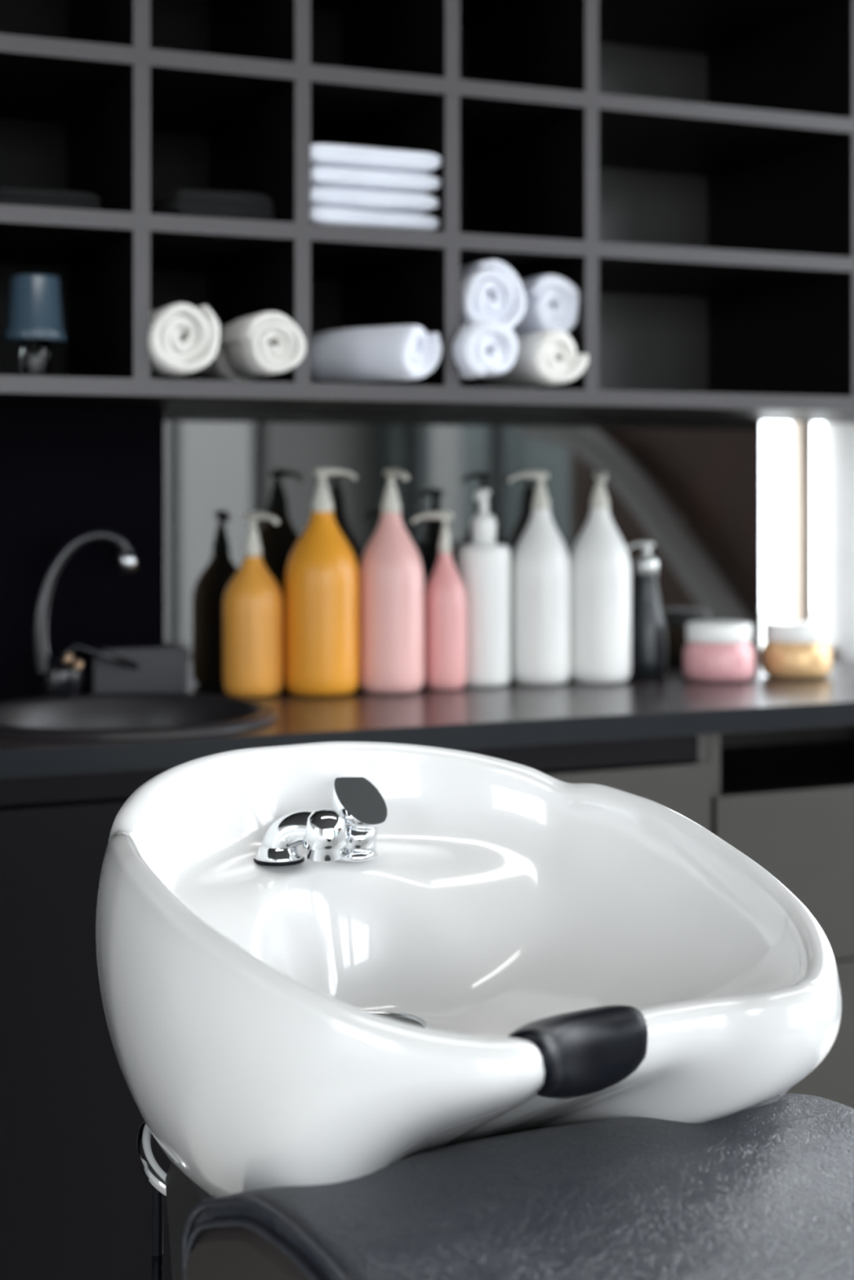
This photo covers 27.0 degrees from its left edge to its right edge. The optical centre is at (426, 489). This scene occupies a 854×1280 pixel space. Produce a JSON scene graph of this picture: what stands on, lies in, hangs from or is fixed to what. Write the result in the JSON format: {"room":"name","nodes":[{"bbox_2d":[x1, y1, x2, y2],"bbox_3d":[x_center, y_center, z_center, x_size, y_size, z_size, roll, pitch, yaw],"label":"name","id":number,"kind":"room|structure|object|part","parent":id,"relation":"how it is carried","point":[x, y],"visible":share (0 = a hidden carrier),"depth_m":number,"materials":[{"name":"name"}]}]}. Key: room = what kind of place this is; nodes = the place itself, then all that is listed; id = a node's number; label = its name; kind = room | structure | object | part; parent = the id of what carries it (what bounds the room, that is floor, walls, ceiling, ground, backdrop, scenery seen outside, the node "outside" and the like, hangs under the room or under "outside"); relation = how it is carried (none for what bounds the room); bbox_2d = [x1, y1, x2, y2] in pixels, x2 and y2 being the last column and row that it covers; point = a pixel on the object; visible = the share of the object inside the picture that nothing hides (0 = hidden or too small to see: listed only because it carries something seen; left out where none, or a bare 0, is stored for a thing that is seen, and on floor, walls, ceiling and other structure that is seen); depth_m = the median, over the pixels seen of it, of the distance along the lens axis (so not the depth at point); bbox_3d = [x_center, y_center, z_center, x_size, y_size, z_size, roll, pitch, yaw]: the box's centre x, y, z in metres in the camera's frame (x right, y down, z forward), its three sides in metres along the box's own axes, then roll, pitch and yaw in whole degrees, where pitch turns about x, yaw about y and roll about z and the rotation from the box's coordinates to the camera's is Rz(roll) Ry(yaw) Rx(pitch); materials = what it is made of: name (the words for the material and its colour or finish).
{"room":"salon","nodes":[
{"label":"salon","id":0,"kind":"room"},
{"bbox_2d":[201,422,853,691],"bbox_3d":[-0.783,-0.250,2.716,5.900,2.900,0.170,0,0,-23],"label":"wall","id":1,"kind":"structure","parent":0,"point":[838,437],"depth_m":3.43,"materials":[{"name":"white paint"}]},
{"bbox_2d":[0,407,164,701],"bbox_3d":[-1.475,0.079,2.315,2.312,0.477,0.021,0,0,-23],"label":"wall panel","id":2,"kind":"object","parent":1,"relation":"attached to","point":[64,473],"visible":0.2,"depth_m":2.71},
{"bbox_2d":[0,0,853,422],"bbox_3d":[-0.249,-0.676,2.618,2.706,1.108,0.429,0,0,-23],"label":"shelf unit","id":3,"kind":"object","parent":1,"relation":"attached to","point":[686,166],"visible":1,"depth_m":2.70,"materials":[{"name":"black laminate"}]},
{"bbox_2d":[19,338,50,376],"bbox_3d":[-0.515,-0.196,2.336,0.042,0.099,0.042,0,0,-23],"label":"glass tumbler","id":4,"kind":"object","parent":3,"relation":"on","point":[34,353],"visible":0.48,"depth_m":2.32,"materials":[{"name":"glass"}]},
{"bbox_2d":[2,274,66,343],"bbox_3d":[-0.515,-0.237,2.336,0.082,0.085,0.082,0,0,-23],"label":"shade","id":5,"kind":"object","parent":4,"relation":"on","point":[34,308],"visible":0.93,"depth_m":2.31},
{"bbox_2d":[0,186,101,210],"bbox_3d":[-0.537,-0.381,2.435,0.141,0.036,0.200,0,0,-23],"label":"folded towel","id":6,"kind":"object","parent":3,"relation":"on","point":[8,196],"visible":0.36,"depth_m":2.35,"materials":[{"name":"black fabric"}]},
{"bbox_2d":[147,302,219,378],"bbox_3d":[-0.362,-0.199,2.442,0.098,0.095,0.240,0,0,-23],"label":"rolled towel","id":7,"kind":"object","parent":3,"relation":"on","point":[183,338],"visible":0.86,"depth_m":2.34,"materials":[{"name":"white fabric"}]},
{"bbox_2d":[150,189,275,221],"bbox_3d":[-0.315,-0.388,2.531,0.143,0.052,0.203,0,0,-23],"label":"folded towel","id":8,"kind":"object","parent":3,"relation":"on","point":[215,204],"visible":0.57,"depth_m":2.44,"materials":[{"name":"black fabric"}]},
{"bbox_2d":[186,323,254,381],"bbox_3d":[-0.296,-0.195,2.611,0.091,0.090,0.201,0,0,-23],"label":"rolled towel","id":9,"kind":"object","parent":3,"relation":"on","point":[220,368],"visible":0.19,"depth_m":2.52,"materials":[{"name":"white fabric"}]},
{"bbox_3d":[-0.751,-0.676,2.632,1.795,1.108,0.008,0,0,-23],"label":"panel","id":10,"kind":"part","parent":3,"relation":"part of","materials":[{"name":"black laminate"}]},
{"bbox_2d":[220,311,305,377],"bbox_3d":[-0.226,-0.197,2.436,0.085,0.084,0.140,0,0,-23],"label":"rolled towel","id":11,"kind":"object","parent":3,"relation":"on","point":[264,344],"visible":1,"depth_m":2.38,"materials":[{"name":"white fabric"}]},
{"bbox_2d":[310,206,439,231],"bbox_3d":[-0.116,-0.378,2.578,0.201,0.030,0.221,0,0,-24],"label":"folded towel","id":12,"kind":"object","parent":3,"relation":"on","point":[318,215],"visible":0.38,"depth_m":2.48,"materials":[{"name":"white fabric"}]},
{"bbox_2d":[310,187,439,214],"bbox_3d":[-0.116,-0.406,2.574,0.200,0.029,0.220,0,0,-22],"label":"folded towel","id":13,"kind":"object","parent":12,"relation":"on","point":[344,198],"visible":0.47,"depth_m":2.48,"materials":[{"name":"white fabric"}]},
{"bbox_2d":[310,166,441,194],"bbox_3d":[-0.114,-0.433,2.570,0.201,0.028,0.219,0,0,-24],"label":"folded towel","id":14,"kind":"object","parent":13,"relation":"on","point":[320,176],"visible":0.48,"depth_m":2.48,"materials":[{"name":"white fabric"}]},
{"bbox_2d":[310,143,441,174],"bbox_3d":[-0.114,-0.463,2.566,0.202,0.032,0.220,0,0,-23],"label":"folded towel","id":15,"kind":"object","parent":14,"relation":"on","point":[340,156],"visible":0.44,"depth_m":2.47,"materials":[{"name":"white fabric"}]},
{"bbox_2d":[310,324,441,383],"bbox_3d":[-0.082,-0.191,2.535,0.210,0.079,0.086,0,0,39],"label":"rolled towel","id":16,"kind":"object","parent":3,"relation":"on","point":[401,353],"visible":0.98,"depth_m":2.49,"materials":[{"name":"white fabric"}]},
{"bbox_2d":[453,320,517,380],"bbox_3d":[0.046,-0.198,2.601,0.092,0.082,0.237,0,0,-23],"label":"rolled towel","id":17,"kind":"object","parent":3,"relation":"on","point":[483,348],"visible":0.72,"depth_m":2.50,"materials":[{"name":"white fabric"}]},
{"bbox_2d":[459,259,525,328],"bbox_3d":[0.054,-0.276,2.636,0.095,0.107,0.238,0,0,-23],"label":"rolled towel","id":18,"kind":"object","parent":17,"relation":"on","point":[490,290],"visible":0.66,"depth_m":2.54,"materials":[{"name":"white fabric"}]},
{"bbox_2d":[475,329,588,388],"bbox_3d":[0.150,-0.191,2.660,0.088,0.080,0.240,0,0,-23],"label":"rolled towel","id":19,"kind":"object","parent":3,"relation":"on","point":[548,357],"visible":0.82,"depth_m":2.56,"materials":[{"name":"white fabric"}]},
{"bbox_2d":[511,274,578,336],"bbox_3d":[0.148,-0.270,2.704,0.086,0.091,0.239,0,0,-23],"label":"rolled towel","id":20,"kind":"object","parent":19,"relation":"on","point":[552,301],"visible":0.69,"depth_m":2.60,"materials":[{"name":"white fabric"}]},
{"bbox_3d":[0.493,-0.676,3.165,0.911,1.108,0.008,0,0,-23],"label":"panel","id":21,"kind":"part","parent":3,"relation":"part of","materials":[{"name":"black wood"}]},
{"bbox_2d":[164,410,760,691],"bbox_3d":[0.092,0.079,2.992,1.103,0.477,0.011,0,0,-23],"label":"mirror","id":22,"kind":"object","parent":1,"relation":"attached to","point":[689,488],"visible":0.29,"depth_m":2.96,"materials":[{"name":"grey mirror"}]},
{"bbox_2d":[760,422,836,662],"bbox_3d":[0.662,0.088,3.406,0.270,0.497,0.040,0,0,-23],"label":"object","id":23,"kind":"structure","parent":1,"relation":"in","point":[801,432],"depth_m":3.42,"materials":[{"name":"white"}]},
{"bbox_3d":[0.357,1.250,0.055,6.300,0.100,6.220,0,0,-23],"label":"floor","id":24,"kind":"structure","parent":0,"visible":0},
{"bbox_2d":[0,768,172,1279],"bbox_3d":[-0.624,0.776,2.387,0.798,0.848,0.500,0,0,-23],"label":"base cabinet","id":25,"kind":"object","parent":24,"relation":"on","point":[76,1197],"visible":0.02,"depth_m":2.19,"materials":[{"name":"black wood"}]},
{"bbox_3d":[-0.533,0.369,2.175,0.762,0.035,0.010,0,0,-23],"label":"rail","id":26,"kind":"part","parent":25,"relation":"part of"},
{"bbox_2d":[95,741,842,1279],"bbox_3d":[0.011,0.711,1.329,0.499,0.977,0.561,0,0,-32],"label":"basin","id":27,"kind":"object","parent":24,"relation":"on","point":[327,962],"visible":0.91,"depth_m":1.35,"materials":[{"name":"white ceramic"}]},
{"bbox_2d":[181,1093,853,1279],"bbox_3d":[0.330,0.811,0.812,0.489,0.779,1.084,0,0,-32],"label":"chair","id":28,"kind":"object","parent":24,"relation":"on","point":[766,1192],"visible":0.85,"depth_m":1.07,"materials":[{"name":"black leather"}]},
{"bbox_2d":[461,733,710,831],"bbox_3d":[0.029,0.776,2.667,0.619,0.848,0.500,0,0,-23],"label":"base cabinet","id":29,"kind":"object","parent":24,"relation":"on","point":[673,772],"visible":0.17,"depth_m":2.52,"materials":[{"name":"grey laminate"}]},
{"bbox_3d":[0.120,0.371,2.455,0.583,0.038,0.010,0,0,-23],"label":"rail","id":30,"kind":"part","parent":29,"relation":"part of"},
{"bbox_3d":[0.125,0.512,2.443,0.611,0.236,0.012,0,0,-23],"label":"drawer","id":31,"kind":"part","parent":29,"relation":"part of","materials":[{"name":"grey laminate"}]},
{"bbox_2d":[708,724,853,1108],"bbox_3d":[0.600,0.776,2.912,0.619,0.848,0.500,0,0,-23],"label":"base cabinet","id":32,"kind":"object","parent":24,"relation":"on","point":[784,799],"visible":0.23,"depth_m":2.64,"materials":[{"name":"grey laminate"}]},
{"bbox_2d":[0,661,853,778],"bbox_3d":[-0.620,0.335,2.398,3.750,0.035,0.517,0,0,-23],"label":"countertop","id":33,"kind":"structure","parent":32,"relation":"on","point":[673,704],"depth_m":2.53,"materials":[{"name":"black stone"}]},
{"bbox_2d":[31,527,138,698],"bbox_3d":[-0.509,0.187,2.651,0.161,0.260,0.070,0,0,-23],"label":"tap","id":34,"kind":"object","parent":33,"relation":"on","point":[61,674],"visible":1,"depth_m":2.62,"materials":[{"name":"metal"}]},
{"bbox_2d":[40,653,84,698],"bbox_3d":[-0.542,0.281,2.640,0.064,0.072,0.064,0,0,-23],"label":"tap","id":35,"kind":"object","parent":34,"relation":"on","point":[61,675],"depth_m":2.61,"materials":[{"name":"black metal"}]},
{"bbox_3d":[-0.492,0.249,2.661,0.122,0.048,0.036,0,0,-23],"label":"lever","id":36,"kind":"part","parent":34,"relation":"part of","materials":[{"name":"black metal"}]},
{"bbox_2d":[88,644,186,693],"bbox_3d":[-0.444,0.279,2.732,0.147,0.074,0.028,0,0,-23],"label":"storage box","id":37,"kind":"object","parent":33,"relation":"on","point":[161,668],"visible":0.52,"depth_m":2.72,"materials":[{"name":"plastic"}]},
{"bbox_2d":[0,692,277,808],"bbox_3d":[-0.424,0.385,2.457,0.434,0.161,0.434,0,0,-23],"label":"sink","id":38,"kind":"object","parent":33,"relation":"in","point":[125,715],"visible":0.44,"depth_m":2.59,"materials":[{"name":"black stone"}]},
{"bbox_2d":[222,511,283,697],"bbox_3d":[-0.267,0.175,2.737,0.093,0.282,0.097,0,0,-23],"label":"pump bottle","id":39,"kind":"object","parent":33,"relation":"on","point":[252,641],"visible":1,"depth_m":2.70,"materials":[{"name":"orange plastic"}]},
{"bbox_3d":[-0.268,0.055,2.738,0.011,0.020,0.011,0,0,-32],"label":"pump stem","id":40,"kind":"part","parent":39,"relation":"part of","materials":[{"name":"beige plastic"}]},
{"bbox_2d":[284,467,359,696],"bbox_3d":[-0.162,0.141,2.758,0.116,0.350,0.116,0,0,-23],"label":"pump bottle","id":41,"kind":"object","parent":33,"relation":"on","point":[322,584],"visible":1,"depth_m":2.71,"materials":[{"name":"orange plastic"}]},
{"bbox_3d":[-0.162,-0.013,2.758,0.013,0.020,0.013,0,0,-23],"label":"pump stem","id":42,"kind":"part","parent":41,"relation":"part of","materials":[{"name":"beige plastic"}]},
{"bbox_2d":[359,467,423,693],"bbox_3d":[-0.056,0.141,2.786,0.104,0.349,0.106,0,0,-23],"label":"pump bottle","id":43,"kind":"object","parent":33,"relation":"on","point":[391,573],"visible":0.98,"depth_m":2.75,"materials":[{"name":"pink plastic"}]},
{"bbox_3d":[-0.056,-0.012,2.787,0.012,0.020,0.012,0,0,-23],"label":"pump stem","id":44,"kind":"part","parent":43,"relation":"part of","materials":[{"name":"beige plastic"}]},
{"bbox_2d":[410,511,466,690],"bbox_3d":[0.021,0.176,2.820,0.085,0.281,0.068,0,0,-23],"label":"pump bottle","id":45,"kind":"object","parent":33,"relation":"on","point":[445,598],"visible":1,"depth_m":2.80,"materials":[{"name":"plastic"}]},
{"bbox_3d":[0.029,0.055,2.824,0.008,0.018,0.008,0,0,-23],"label":"pump stem","id":46,"kind":"part","parent":45,"relation":"part of","materials":[{"name":"beige plastic"}]},
{"bbox_2d":[456,488,511,687],"bbox_3d":[0.092,0.157,2.881,0.089,0.318,0.089,0,0,-23],"label":"pump bottle","id":47,"kind":"object","parent":33,"relation":"on","point":[483,566],"visible":0.98,"depth_m":2.84,"materials":[{"name":"white plastic"}]},
{"bbox_3d":[0.092,0.026,2.881,0.015,0.034,0.015,0,0,-23],"label":"pump stem","id":48,"kind":"part","parent":47,"relation":"part of","materials":[{"name":"white plastic"}]},
{"bbox_2d":[507,471,571,685],"bbox_3d":[0.186,0.143,2.905,0.101,0.346,0.099,0,0,-23],"label":"pump bottle","id":49,"kind":"object","parent":33,"relation":"on","point":[541,570],"visible":0.96,"depth_m":2.87,"materials":[{"name":"white plastic"}]},
{"bbox_3d":[0.186,-0.011,2.905,0.011,0.017,0.011,0,0,-23],"label":"pump stem","id":50,"kind":"part","parent":49,"relation":"part of","materials":[{"name":"beige plastic"}]},
{"bbox_2d":[569,471,631,684],"bbox_3d":[0.284,0.143,2.926,0.103,0.346,0.103,0,0,-23],"label":"pump bottle","id":51,"kind":"object","parent":33,"relation":"on","point":[599,558],"visible":0.98,"depth_m":2.88,"materials":[{"name":"white plastic"}]},
{"bbox_3d":[0.284,-0.011,2.926,0.012,0.016,0.012,0,0,-23],"label":"pump stem","id":52,"kind":"part","parent":51,"relation":"part of","materials":[{"name":"beige plastic"}]},
{"bbox_2d":[626,540,666,677],"bbox_3d":[0.371,0.201,3.011,0.071,0.230,0.070,0,0,-23],"label":"pump bottle","id":53,"kind":"object","parent":33,"relation":"on","point":[648,633],"visible":0.92,"depth_m":2.99,"materials":[{"name":"black plastic"}]},
{"bbox_3d":[0.371,0.107,3.011,0.015,0.020,0.015,0,0,-23],"label":"pump stem","id":54,"kind":"part","parent":53,"relation":"part of","materials":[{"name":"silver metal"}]},
{"bbox_2d":[682,620,755,681],"bbox_3d":[0.487,0.269,2.964,0.120,0.094,0.120,0,0,-23],"label":"jar","id":55,"kind":"object","parent":33,"relation":"on","point":[714,651],"visible":1,"depth_m":2.92,"materials":[{"name":"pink plastic"}]},
{"bbox_3d":[0.487,0.237,2.964,0.109,0.030,0.109,0,0,-23],"label":"jar lid","id":56,"kind":"part","parent":55,"relation":"part of","materials":[{"name":"white plastic"}]},
{"bbox_2d":[760,620,831,678],"bbox_3d":[0.626,0.271,3.014,0.118,0.090,0.118,0,0,-23],"label":"jar","id":57,"kind":"object","parent":33,"relation":"on","point":[792,649],"visible":1,"depth_m":2.97,"materials":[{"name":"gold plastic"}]},
{"bbox_3d":[0.626,0.241,3.014,0.107,0.030,0.107,0,0,-23],"label":"jar lid","id":58,"kind":"part","parent":57,"relation":"part of","materials":[{"name":"white plastic"}]},
{"bbox_3d":[0.696,0.572,2.687,0.611,0.256,0.012,0,0,-23],"label":"drawer","id":59,"kind":"part","parent":32,"relation":"part of","materials":[{"name":"grey laminate"}]},
{"bbox_2d":[720,738,853,795],"bbox_3d":[0.597,0.465,2.917,0.583,0.018,0.468,0,0,-23],"label":"shelf","id":60,"kind":"object","parent":32,"relation":"attached to","point":[747,766],"depth_m":2.95,"materials":[{"name":"black laminate"}]},
{"bbox_3d":[0.696,0.912,2.687,0.611,0.416,0.012,0,0,-23],"label":"drawer","id":61,"kind":"part","parent":32,"relation":"part of","materials":[{"name":"grey laminate"}]},
{"label":"outside","id":62,"kind":"structure","parent":0,"visible":0},
{"bbox_2d":[760,610,824,648],"bbox_3d":[0.000,1.355,0.000,28.000,0.090,32.000,0,0,-23],"label":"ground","id":63,"kind":"structure","parent":62,"point":[816,615],"depth_m":18.17,"materials":[{"name":"white"}]}
]}

